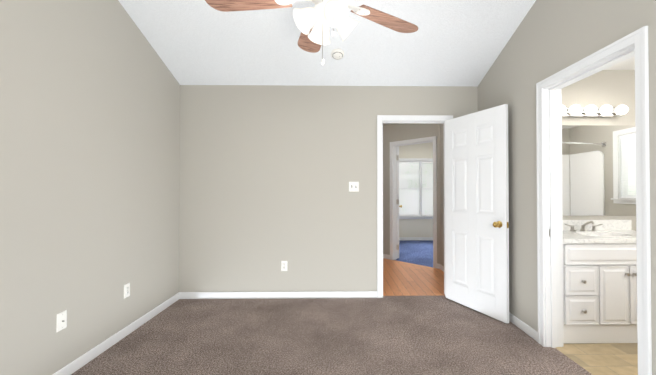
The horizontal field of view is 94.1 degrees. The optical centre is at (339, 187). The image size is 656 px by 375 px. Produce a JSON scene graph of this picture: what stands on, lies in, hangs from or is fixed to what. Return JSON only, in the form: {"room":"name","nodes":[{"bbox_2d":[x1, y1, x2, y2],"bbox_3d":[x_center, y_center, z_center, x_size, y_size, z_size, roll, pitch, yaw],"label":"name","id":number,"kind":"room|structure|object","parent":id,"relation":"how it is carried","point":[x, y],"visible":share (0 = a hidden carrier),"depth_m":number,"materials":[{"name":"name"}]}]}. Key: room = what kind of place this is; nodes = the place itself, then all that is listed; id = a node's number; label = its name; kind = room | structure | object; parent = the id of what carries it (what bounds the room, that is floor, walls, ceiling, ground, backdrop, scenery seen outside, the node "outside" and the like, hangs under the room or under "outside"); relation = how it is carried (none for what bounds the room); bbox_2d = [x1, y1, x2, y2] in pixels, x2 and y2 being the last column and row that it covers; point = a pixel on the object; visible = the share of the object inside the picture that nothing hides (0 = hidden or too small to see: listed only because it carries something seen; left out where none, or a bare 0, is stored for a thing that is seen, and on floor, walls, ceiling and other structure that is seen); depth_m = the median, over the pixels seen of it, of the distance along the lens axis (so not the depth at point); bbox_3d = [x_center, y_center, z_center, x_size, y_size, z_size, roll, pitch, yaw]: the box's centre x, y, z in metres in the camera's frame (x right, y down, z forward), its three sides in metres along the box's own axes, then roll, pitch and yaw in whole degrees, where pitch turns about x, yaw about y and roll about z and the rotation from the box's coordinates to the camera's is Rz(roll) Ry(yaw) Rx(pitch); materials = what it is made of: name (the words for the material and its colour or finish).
{"room":"empty bedroom","nodes":[
{"label":"empty bedroom","id":0,"kind":"room"},
{"bbox_2d":[0,0,179,374],"bbox_3d":[-1.860,-0.970,0.924,0.130,4.426,5.423,0,-1,-1],"label":"wall","id":1,"kind":"structure","parent":0,"point":[89,153],"depth_m":2.13,"materials":[{"name":"grey paint"}]},
{"bbox_2d":[56,310,66,332],"bbox_3d":[-1.802,0.870,1.987,0.018,0.116,0.071,0,-1,-1],"label":"electrical outlet plate","id":2,"kind":"object","parent":1,"relation":"attached to","point":[61,321],"visible":1,"depth_m":1.98,"materials":[{"name":"white plastic"}]},
{"bbox_2d":[52,293,178,374],"bbox_3d":[-1.788,1.204,0.895,0.013,0.078,5.150,0,-1,-1],"label":"baseboard","id":3,"kind":"structure","parent":1,"relation":"attached to","point":[75,365],"depth_m":2.42,"materials":[{"name":"white wood"}]},
{"bbox_2d":[124,283,129,298],"bbox_3d":[-1.816,0.882,2.608,0.009,0.116,0.071,0,-1,-1],"label":"electrical outlet plate","id":4,"kind":"object","parent":1,"relation":"attached to","point":[127,290],"visible":1,"depth_m":2.60,"materials":[{"name":"white plastic"}]},
{"bbox_2d":[179,85,477,291],"bbox_3d":[-0.113,-0.038,3.587,3.444,2.620,0.130,0,-1,-1],"label":"wall","id":5,"kind":"structure","parent":0,"point":[268,173],"depth_m":3.51,"materials":[{"name":"grey paint"}]},
{"bbox_2d":[179,291,376,298],"bbox_3d":[-0.700,1.232,3.493,2.267,0.078,0.013,0,-1,-1],"label":"baseboard","id":6,"kind":"structure","parent":5,"relation":"attached to","point":[277,295],"depth_m":3.49,"materials":[{"name":"white wood"}]},
{"bbox_2d":[281,261,286,270],"bbox_3d":[-0.635,0.900,3.500,0.071,0.116,0.009,0,-1,-1],"label":"electrical outlet plate","id":7,"kind":"object","parent":5,"relation":"attached to","point":[283,265],"visible":1,"depth_m":3.50,"materials":[{"name":"white plastic"}]},
{"bbox_2d":[349,182,358,191],"bbox_3d":[0.165,-0.011,3.518,0.116,0.116,0.016,0,-1,-1],"label":"switch plate","id":8,"kind":"object","parent":5,"relation":"attached to","point":[353,186],"visible":1,"depth_m":3.52,"materials":[{"name":"white plastic"}]},
{"bbox_2d":[377,115,452,297],"bbox_3d":[0.875,0.219,3.599,0.883,2.106,0.170,0,-1,-1],"label":"door frame","id":9,"kind":"structure","parent":5,"relation":"attached to","point":[410,119],"depth_m":3.52,"materials":[{"name":"white wood"}]},
{"bbox_2d":[445,104,508,323],"bbox_3d":[1.389,0.242,3.165,0.173,2.026,0.780,0,-1,-25],"label":"bedroom door","id":10,"kind":"structure","parent":9,"relation":"attached to","point":[476,219],"depth_m":3.09,"materials":[{"name":"white wood"}]},
{"bbox_2d":[71,295,591,374],"bbox_3d":[-0.105,1.268,0.894,3.639,0.050,5.358,0,-1,-1],"label":"floor","id":11,"kind":"structure","parent":0,"point":[415,335],"depth_m":2.48,"materials":[{"name":"brown carpet"}]},
{"bbox_2d":[118,0,634,86],"bbox_3d":[1.373,-2.183,0.940,6.595,1.980,5.333,0,-1,-1],"label":"ceiling","id":12,"kind":"structure","parent":0,"point":[446,43],"depth_m":2.95,"materials":[{"name":"white paint"}]},
{"bbox_2d":[205,0,417,63],"bbox_3d":[-0.118,-1.254,1.704,1.284,1.202,1.318,0,-1,-1],"label":"ceiling fan","id":13,"kind":"object","parent":12,"relation":"hanging from","point":[317,21],"visible":1,"depth_m":1.74,"materials":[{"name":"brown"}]},
{"bbox_2d":[331,48,343,59],"bbox_3d":[-0.020,-1.331,3.057,0.132,0.033,0.132,0,-20,-1],"label":"smoke detector","id":14,"kind":"object","parent":12,"relation":"attached to","point":[337,53],"visible":1,"depth_m":3.03,"materials":[{"name":"white plastic"}]},
{"bbox_2d":[383,124,433,254],"bbox_3d":[0.455,0.078,6.020,3.082,2.440,0.120,-1,-1,44],"label":"wall","id":15,"kind":"structure","parent":0,"point":[387,134],"depth_m":5.51,"materials":[{"name":"grey paint"}]},
{"bbox_2d":[383,254,389,258],"bbox_3d":[0.105,1.261,6.255,2.235,0.078,0.013,-1,-1,44],"label":"baseboard","id":16,"kind":"structure","parent":15,"relation":"attached to","point":[385,256],"depth_m":5.52,"materials":[{"name":"white wood"}]},
{"bbox_2d":[397,146,401,257],"bbox_3d":[1.129,0.272,5.907,0.173,2.026,0.780,0,-1,10],"label":"room door","id":17,"kind":"structure","parent":15,"relation":"in","point":[398,206],"depth_m":5.53,"materials":[{"name":"white wood"}]},
{"bbox_2d":[390,136,436,267],"bbox_3d":[1.274,0.236,5.224,0.894,2.107,0.160,-1,-1,44],"label":"door frame","id":18,"kind":"structure","parent":15,"relation":"attached to","point":[393,198],"depth_m":5.44,"materials":[{"name":"white wood"}]},
{"bbox_2d":[383,258,444,295],"bbox_3d":[0.386,1.317,5.452,2.649,0.050,3.742,0,-1,-1],"label":"floor","id":19,"kind":"structure","parent":0,"point":[400,278],"depth_m":4.24,"materials":[{"name":"brown wood"}]},
{"bbox_2d":[396,240,432,266],"bbox_3d":[1.333,1.326,5.688,4.550,0.057,4.057,0,-1,-1],"label":"floor","id":20,"kind":"structure","parent":0,"point":[418,252],"depth_m":6.11,"materials":[{"name":"blue carpet"}]},
{"bbox_2d":[399,219,432,236],"bbox_3d":[2.022,1.015,7.656,1.134,0.600,0.130,0,-1,-1],"label":"wall","id":21,"kind":"structure","parent":0,"point":[415,227],"depth_m":7.59,"materials":[{"name":"beige paint"}]},
{"bbox_2d":[399,158,432,218],"bbox_3d":[2.022,0.030,7.644,1.304,1.510,0.175,0,-1,-1],"label":"window","id":22,"kind":"structure","parent":21,"relation":"in","point":[420,163],"depth_m":7.59,"materials":[{"name":"white wood"}]},
{"bbox_2d":[399,162,432,215],"bbox_3d":[2.022,0.030,7.632,1.106,1.345,0.038,0,-1,-1],"label":"blinds","id":23,"kind":"object","parent":22,"relation":"attached to","point":[411,195],"depth_m":7.63,"materials":[{"name":"white plastic"}]},
{"bbox_2d":[399,175,432,203],"bbox_3d":[2.021,0.031,7.722,1.134,1.370,0.006,0,-1,-1],"label":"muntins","id":24,"kind":"object","parent":22,"relation":"attached to","point":[400,202],"depth_m":7.72,"materials":[{"name":"white wood"}]},
{"bbox_2d":[399,142,432,157],"bbox_3d":[2.022,-0.890,7.676,1.134,0.470,0.130,0,-1,-1],"label":"wall","id":25,"kind":"structure","parent":0,"point":[423,150],"depth_m":7.61,"materials":[{"name":"beige paint"}]},
{"bbox_2d":[434,124,439,263],"bbox_3d":[1.602,0.066,4.907,0.113,2.440,0.120,-1,-1,44],"label":"wall","id":26,"kind":"structure","parent":0,"point":[437,130],"depth_m":4.85,"materials":[{"name":"grey paint"}]},
{"bbox_2d":[440,0,655,374],"bbox_3d":[1.705,-0.963,1.556,0.130,4.426,6.580,0,-1,-1],"label":"wall","id":27,"kind":"structure","parent":0,"point":[512,77],"depth_m":2.56,"materials":[{"name":"grey paint"}]},
{"bbox_2d":[509,312,537,341],"bbox_3d":[1.612,1.227,2.998,0.013,0.078,1.048,0,-1,-1],"label":"baseboard","id":28,"kind":"structure","parent":27,"relation":"attached to","point":[524,327],"depth_m":2.66,"materials":[{"name":"white wood"}]},
{"bbox_2d":[536,26,651,374],"bbox_3d":[1.698,0.201,2.047,0.170,2.110,0.877,0,-1,-1],"label":"door frame","id":29,"kind":"structure","parent":27,"relation":"attached to","point":[549,197],"depth_m":2.39,"materials":[{"name":"white wood"}]},
{"bbox_2d":[556,343,637,374],"bbox_3d":[3.213,1.276,1.585,3.016,0.050,3.180,0,-1,-1],"label":"floor","id":30,"kind":"structure","parent":0,"point":[607,358],"depth_m":2.27,"materials":[{"name":"beige tile"}]},
{"bbox_2d":[563,220,637,342],"bbox_3d":[2.321,0.786,2.719,1.129,0.953,0.593,0,-1,-1],"label":"bathroom vanity","id":31,"kind":"object","parent":30,"relation":"on","point":[599,281],"visible":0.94,"depth_m":2.46,"materials":[{"name":"white wood"}]},
{"bbox_2d":[562,70,634,125],"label":"wall","id":32,"kind":"structure","parent":0,"point":[613,88],"depth_m":3.04,"materials":[{"name":"grey paint"}]},
{"bbox_2d":[562,105,627,116],"bbox_3d":[2.325,-0.742,2.953,0.900,0.094,0.165,0,-1,-1],"label":"sconce","id":33,"kind":"object","parent":32,"relation":"attached to","point":[594,111],"visible":0.75,"depth_m":2.91,"materials":[{"name":"white glass"}]},
{"bbox_2d":[563,216,635,229],"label":"wall","id":34,"kind":"structure","parent":0,"point":[633,218],"depth_m":3.03,"materials":[{"name":"grey paint"}]},
{"bbox_2d":[562,125,635,215],"bbox_3d":[2.371,-0.169,3.027,1.216,0.896,0.006,0,-1,-1],"label":"bathroom mirror","id":35,"kind":"object","parent":34,"relation":"attached to","point":[598,170],"visible":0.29,"depth_m":3.03,"materials":[{"name":"clear glass"}]},
{"bbox_3d":[0.242,0.095,7.639,2.426,2.440,0.130,0,-1,-1],"label":"wall","id":36,"kind":"structure","parent":0,"visible":0},
{"bbox_2d":[399,237,432,239],"bbox_3d":[1.230,1.275,7.569,4.400,0.078,0.013,0,-1,-1],"label":"baseboard","id":37,"kind":"structure","parent":36,"relation":"attached to","point":[415,238],"depth_m":7.57,"materials":[{"name":"white wood"}]}
]}

